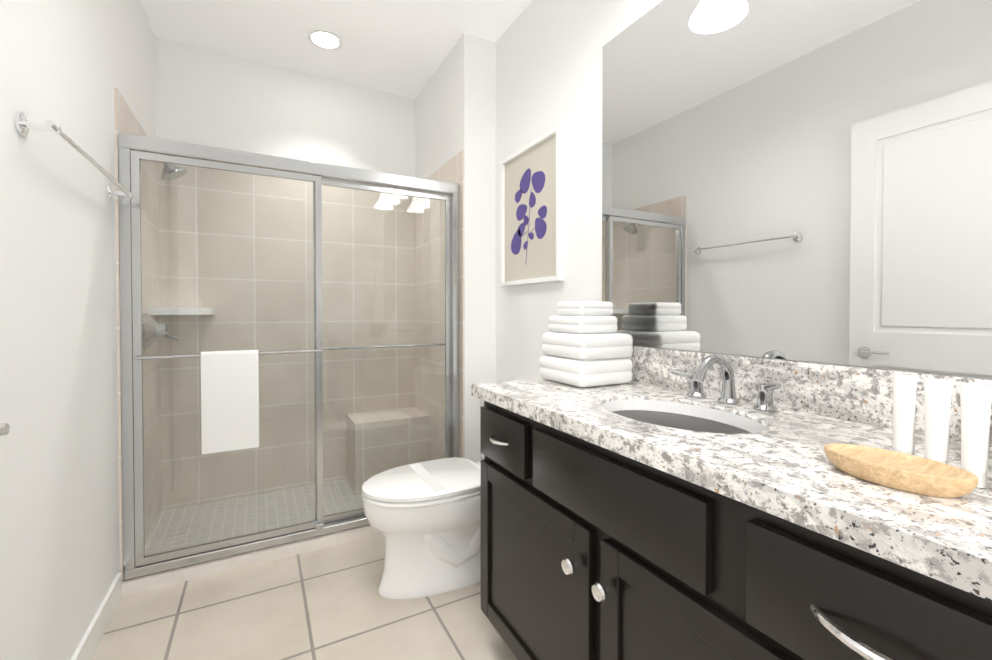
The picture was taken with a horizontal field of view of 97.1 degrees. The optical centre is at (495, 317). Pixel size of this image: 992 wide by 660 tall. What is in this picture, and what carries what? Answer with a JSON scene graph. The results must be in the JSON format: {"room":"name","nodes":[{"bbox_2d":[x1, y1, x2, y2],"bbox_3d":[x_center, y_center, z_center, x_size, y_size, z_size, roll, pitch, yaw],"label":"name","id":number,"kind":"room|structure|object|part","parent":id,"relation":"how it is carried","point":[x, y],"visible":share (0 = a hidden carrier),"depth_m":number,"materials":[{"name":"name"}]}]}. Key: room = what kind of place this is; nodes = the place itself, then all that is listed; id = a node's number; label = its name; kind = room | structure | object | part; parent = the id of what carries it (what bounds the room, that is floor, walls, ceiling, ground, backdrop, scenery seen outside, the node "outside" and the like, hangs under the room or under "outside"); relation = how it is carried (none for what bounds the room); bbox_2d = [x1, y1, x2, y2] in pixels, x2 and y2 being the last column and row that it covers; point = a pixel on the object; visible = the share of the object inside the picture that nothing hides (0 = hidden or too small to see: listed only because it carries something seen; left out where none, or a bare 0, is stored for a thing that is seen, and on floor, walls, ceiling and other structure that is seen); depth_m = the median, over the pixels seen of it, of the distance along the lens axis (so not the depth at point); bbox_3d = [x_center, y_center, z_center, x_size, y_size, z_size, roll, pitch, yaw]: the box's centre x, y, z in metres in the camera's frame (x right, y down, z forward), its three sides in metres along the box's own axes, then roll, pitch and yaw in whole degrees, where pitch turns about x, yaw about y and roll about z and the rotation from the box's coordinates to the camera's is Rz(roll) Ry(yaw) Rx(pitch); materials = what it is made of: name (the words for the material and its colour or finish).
{"room":"bathroom","nodes":[
{"label":"bathroom","id":0,"kind":"room"},
{"bbox_2d":[0,0,155,659],"bbox_3d":[-1.099,-0.213,0.822,0.120,2.740,4.050,0,1,-28],"label":"wall","id":1,"kind":"structure","parent":0,"point":[67,66],"depth_m":1.29,"materials":[{"name":"white paint"}]},
{"bbox_2d":[0,423,9,435],"bbox_3d":[-0.731,0.057,0.403,0.083,2.188,1.022,0,1,-28],"label":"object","id":2,"kind":"structure","parent":1,"relation":"in","point":[4,428],"depth_m":0.81,"materials":[{"name":"silver metal"}]},
{"bbox_2d":[15,112,133,199],"bbox_3d":[-1.306,-0.481,1.405,0.072,0.056,0.780,0,1,-28],"label":"towel bar","id":3,"kind":"object","parent":1,"relation":"attached to","point":[23,125],"visible":0.98,"depth_m":1.16,"materials":[{"name":"silver metal"}]},
{"bbox_2d":[71,573,121,659],"bbox_3d":[-0.837,1.111,0.493,0.012,0.100,2.950,0,1,-28],"label":"baseboard","id":4,"kind":"structure","parent":1,"relation":"attached to","point":[91,640],"depth_m":1.53,"materials":[{"name":"white paint"}]},
{"bbox_2d":[114,88,161,581],"bbox_3d":[-1.750,0.098,2.168,0.010,2.080,0.830,0,1,-28],"label":"wall tile","id":5,"kind":"structure","parent":1,"relation":"attached to","point":[126,121],"depth_m":2.23,"materials":[{"name":"beige tile"}]},
{"bbox_2d":[142,313,179,348],"bbox_3d":[-1.700,0.067,2.235,0.141,0.180,0.180,0,1,-28],"label":"shower valve","id":6,"kind":"object","parent":5,"relation":"attached to","point":[156,332],"depth_m":2.19,"materials":[{"name":"silver metal"}]},
{"bbox_2d":[144,160,186,180],"bbox_3d":[-1.683,-0.775,2.232,0.179,0.151,0.124,0,1,-28],"label":"shower head","id":7,"kind":"object","parent":5,"relation":"attached to","point":[175,172],"depth_m":2.22},
{"bbox_2d":[155,37,415,176],"bbox_3d":[-1.214,-0.244,2.992,1.740,2.740,0.120,0,1,-28],"label":"wall","id":8,"kind":"structure","parent":0,"point":[208,97],"depth_m":2.81,"materials":[{"name":"white paint"}]},
{"bbox_2d":[149,307,214,314],"bbox_3d":[-1.754,-0.036,2.470,0.270,0.040,0.270,0,1,-28],"label":"corner shelf","id":9,"kind":"object","parent":8,"relation":"attached to","point":[173,311],"depth_m":2.38,"materials":[{"name":"white ceramic"}]},
{"bbox_2d":[158,162,414,510],"bbox_3d":[-1.272,0.088,2.892,1.520,2.080,0.010,0,1,-28],"label":"wall tile","id":10,"kind":"structure","parent":8,"relation":"attached to","point":[258,309],"depth_m":2.82,"materials":[{"name":"beige tile"}]},
{"bbox_2d":[92,534,517,659],"bbox_3d":[-0.281,1.210,1.283,1.980,0.120,4.050,0,1,-28],"label":"floor","id":11,"kind":"structure","parent":0,"point":[328,603],"depth_m":1.67,"materials":[{"name":"tile"}]},
{"bbox_2d":[122,525,381,596],"bbox_3d":[-0.894,1.112,2.207,1.520,0.050,0.120,0,1,-28],"label":"curb","id":12,"kind":"object","parent":11,"relation":"on","point":[167,578],"visible":0.43,"depth_m":2.00,"materials":[{"name":"tile"}]},
{"bbox_2d":[118,133,458,579],"bbox_3d":[-0.894,0.162,2.194,1.516,1.848,0.124,0,1,-28],"label":"shower door","id":13,"kind":"structure","parent":12,"relation":"on","point":[134,151],"depth_m":2.06,"materials":[{"name":"clear glass"}]},
{"bbox_2d":[201,350,258,453],"bbox_3d":[-1.193,0.372,1.972,0.220,0.446,0.033,0,1,-28],"label":"hanging towel","id":14,"kind":"object","parent":13,"relation":"hanging from","point":[229,400],"visible":0.9,"depth_m":1.96,"materials":[{"name":"white fabric"}]},
{"bbox_2d":[145,479,362,555],"bbox_3d":[-1.096,1.126,2.581,1.520,0.012,0.730,0,1,-28],"label":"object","id":15,"kind":"structure","parent":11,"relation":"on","point":[209,512],"depth_m":2.50,"materials":[{"name":"tile"}]},
{"bbox_2d":[347,407,429,494],"bbox_3d":[-0.742,0.890,3.007,0.490,0.448,0.310,0,1,-28],"label":"shower bench","id":16,"kind":"object","parent":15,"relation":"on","point":[400,460],"depth_m":2.87,"materials":[{"name":"tile"}]},
{"bbox_2d":[362,399,483,598],"bbox_3d":[-0.168,0.759,1.980,0.852,0.770,0.478,0,1,-28],"label":"toilet","id":17,"kind":"object","parent":11,"relation":"on","point":[424,518],"visible":0.6,"depth_m":1.80,"materials":[{"name":"white ceramic"}]},
{"bbox_3d":[-0.297,0.714,1.910,0.560,0.047,0.394,0,1,-28],"label":"seat","id":18,"kind":"part","parent":17,"relation":"part of","materials":[{"name":"white plastic"}]},
{"bbox_3d":[0.101,0.554,2.123,0.240,0.362,0.478,0,1,-28],"label":"tank","id":19,"kind":"part","parent":17,"relation":"part of","materials":[{"name":"white ceramic"}]},
{"bbox_2d":[471,394,991,659],"bbox_3d":[0.634,0.720,0.787,0.589,0.874,1.980,0,1,-28],"label":"bathroom vanity","id":20,"kind":"object","parent":11,"relation":"on","point":[666,504],"depth_m":0.82,"materials":[{"name":"brown wood"}]},
{"bbox_2d":[471,378,991,589],"bbox_3d":[0.639,0.262,0.791,0.573,0.040,1.992,0,1,-28],"label":"countertop","id":21,"kind":"structure","parent":20,"relation":"on","point":[783,462],"depth_m":0.75,"materials":[{"name":"white stone"}]},
{"bbox_2d":[539,301,632,387],"bbox_3d":[0.321,0.086,1.587,0.242,0.287,0.260,0,1,-28],"label":"towel stack","id":22,"kind":"object","parent":21,"relation":"on","point":[584,344],"visible":1,"depth_m":1.50,"materials":[{"name":"white fabric"}]},
{"bbox_2d":[595,398,762,433],"bbox_3d":[0.453,0.333,1.111,0.309,0.169,0.428,0,1,-28],"label":"sink","id":23,"kind":"object","parent":21,"relation":"in","point":[699,418],"depth_m":1.21,"materials":[{"name":"white ceramic"}]},
{"bbox_2d":[663,354,794,413],"bbox_3d":[0.596,0.168,1.185,0.162,0.137,0.328,0,1,-28],"label":"faucet","id":24,"kind":"object","parent":21,"relation":"on","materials":[{"name":"silver metal"}]},
{"bbox_2d":[824,443,977,497],"bbox_3d":[0.595,0.228,0.657,0.104,0.031,0.176,0,1,-28],"label":"decorative bowl","id":25,"kind":"object","parent":21,"relation":"on","point":[906,472],"visible":1,"depth_m":0.63,"materials":[{"name":"brown wood"}]},
{"bbox_2d":[892,373,916,454],"bbox_3d":[0.680,0.169,0.731,0.027,0.147,0.036,0,1,-28],"label":"tube","id":26,"kind":"object","parent":21,"relation":"on","point":[904,397],"visible":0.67,"depth_m":0.72,"materials":[{"name":"white plastic"}]},
{"bbox_2d":[924,377,951,463],"bbox_3d":[0.688,0.169,0.684,0.027,0.147,0.036,0,1,-28],"label":"tube","id":27,"kind":"object","parent":21,"relation":"on","point":[937,395],"visible":0.79,"depth_m":0.68,"materials":[{"name":"white plastic"}]},
{"bbox_2d":[960,382,991,487],"bbox_3d":[0.697,0.170,0.637,0.027,0.147,0.036,0,1,-28],"label":"tube","id":28,"kind":"object","parent":21,"relation":"on","point":[975,401],"visible":0.85,"depth_m":0.63,"materials":[{"name":"white plastic"}]},
{"bbox_2d":[141,0,531,98],"bbox_3d":[-0.281,-1.649,1.243,1.980,0.120,4.050,0,1,-28],"label":"ceiling","id":29,"kind":"structure","parent":0,"point":[401,47],"depth_m":2.45,"materials":[{"name":"white paint"}]},
{"bbox_2d":[307,29,342,49],"bbox_3d":[-0.986,-1.603,2.528,0.190,0.008,0.190,0,1,-28],"label":"recessed light","id":30,"kind":"object","parent":29,"relation":"in","point":[325,39],"visible":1,"depth_m":2.53,"materials":[{"name":"white paint"}]},
{"bbox_2d":[415,32,495,461],"bbox_3d":[-0.299,-0.243,2.918,0.200,2.740,0.880,0,1,-28],"label":"wall","id":31,"kind":"structure","parent":0,"point":[455,106],"depth_m":2.54,"materials":[{"name":"white paint"}]},
{"bbox_2d":[415,150,464,460],"bbox_3d":[-0.392,0.088,2.873,0.010,2.080,0.880,0,1,-28],"label":"wall tile","id":32,"kind":"structure","parent":31,"relation":"attached to","point":[451,170],"depth_m":2.86,"materials":[{"name":"beige tile"}]},
{"bbox_2d":[496,0,991,381],"bbox_3d":[0.537,-0.226,1.705,0.120,2.740,4.050,0,1,-28],"label":"wall","id":33,"kind":"structure","parent":0,"point":[549,64],"depth_m":2.02,"materials":[{"name":"white paint"}]},
{"bbox_2d":[500,125,563,285],"bbox_3d":[0.166,-0.523,2.228,0.030,0.700,0.550,0,1,-28],"label":"framed artwork","id":34,"kind":"object","parent":33,"relation":"attached to","point":[532,212],"visible":1,"depth_m":2.19,"materials":[{"name":"white paper"}]},
{"bbox_2d":[627,0,660,4],"bbox_3d":[0.616,-1.134,1.150,0.253,0.238,0.640,0,1,-28],"label":"vanity light","id":35,"kind":"object","parent":33,"relation":"attached to","point":[641,2],"visible":1,"depth_m":1.42,"materials":[{"name":"white glass"}]},
{"bbox_2d":[602,0,991,377],"bbox_3d":[0.782,-0.483,1.113,0.005,1.188,1.482,0,1,-28],"label":"mirror","id":36,"kind":"object","parent":33,"relation":"attached to","point":[805,180],"visible":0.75,"depth_m":1.11,"materials":[{"name":"silver mirror"}]},
{"bbox_2d":[627,346,991,445],"bbox_3d":[0.883,0.177,0.921,0.020,0.125,1.992,0,1,-28],"label":"backsplash","id":37,"kind":"structure","parent":33,"relation":"attached to","point":[860,394],"depth_m":1.04,"materials":[{"name":"white stone"}]}
]}

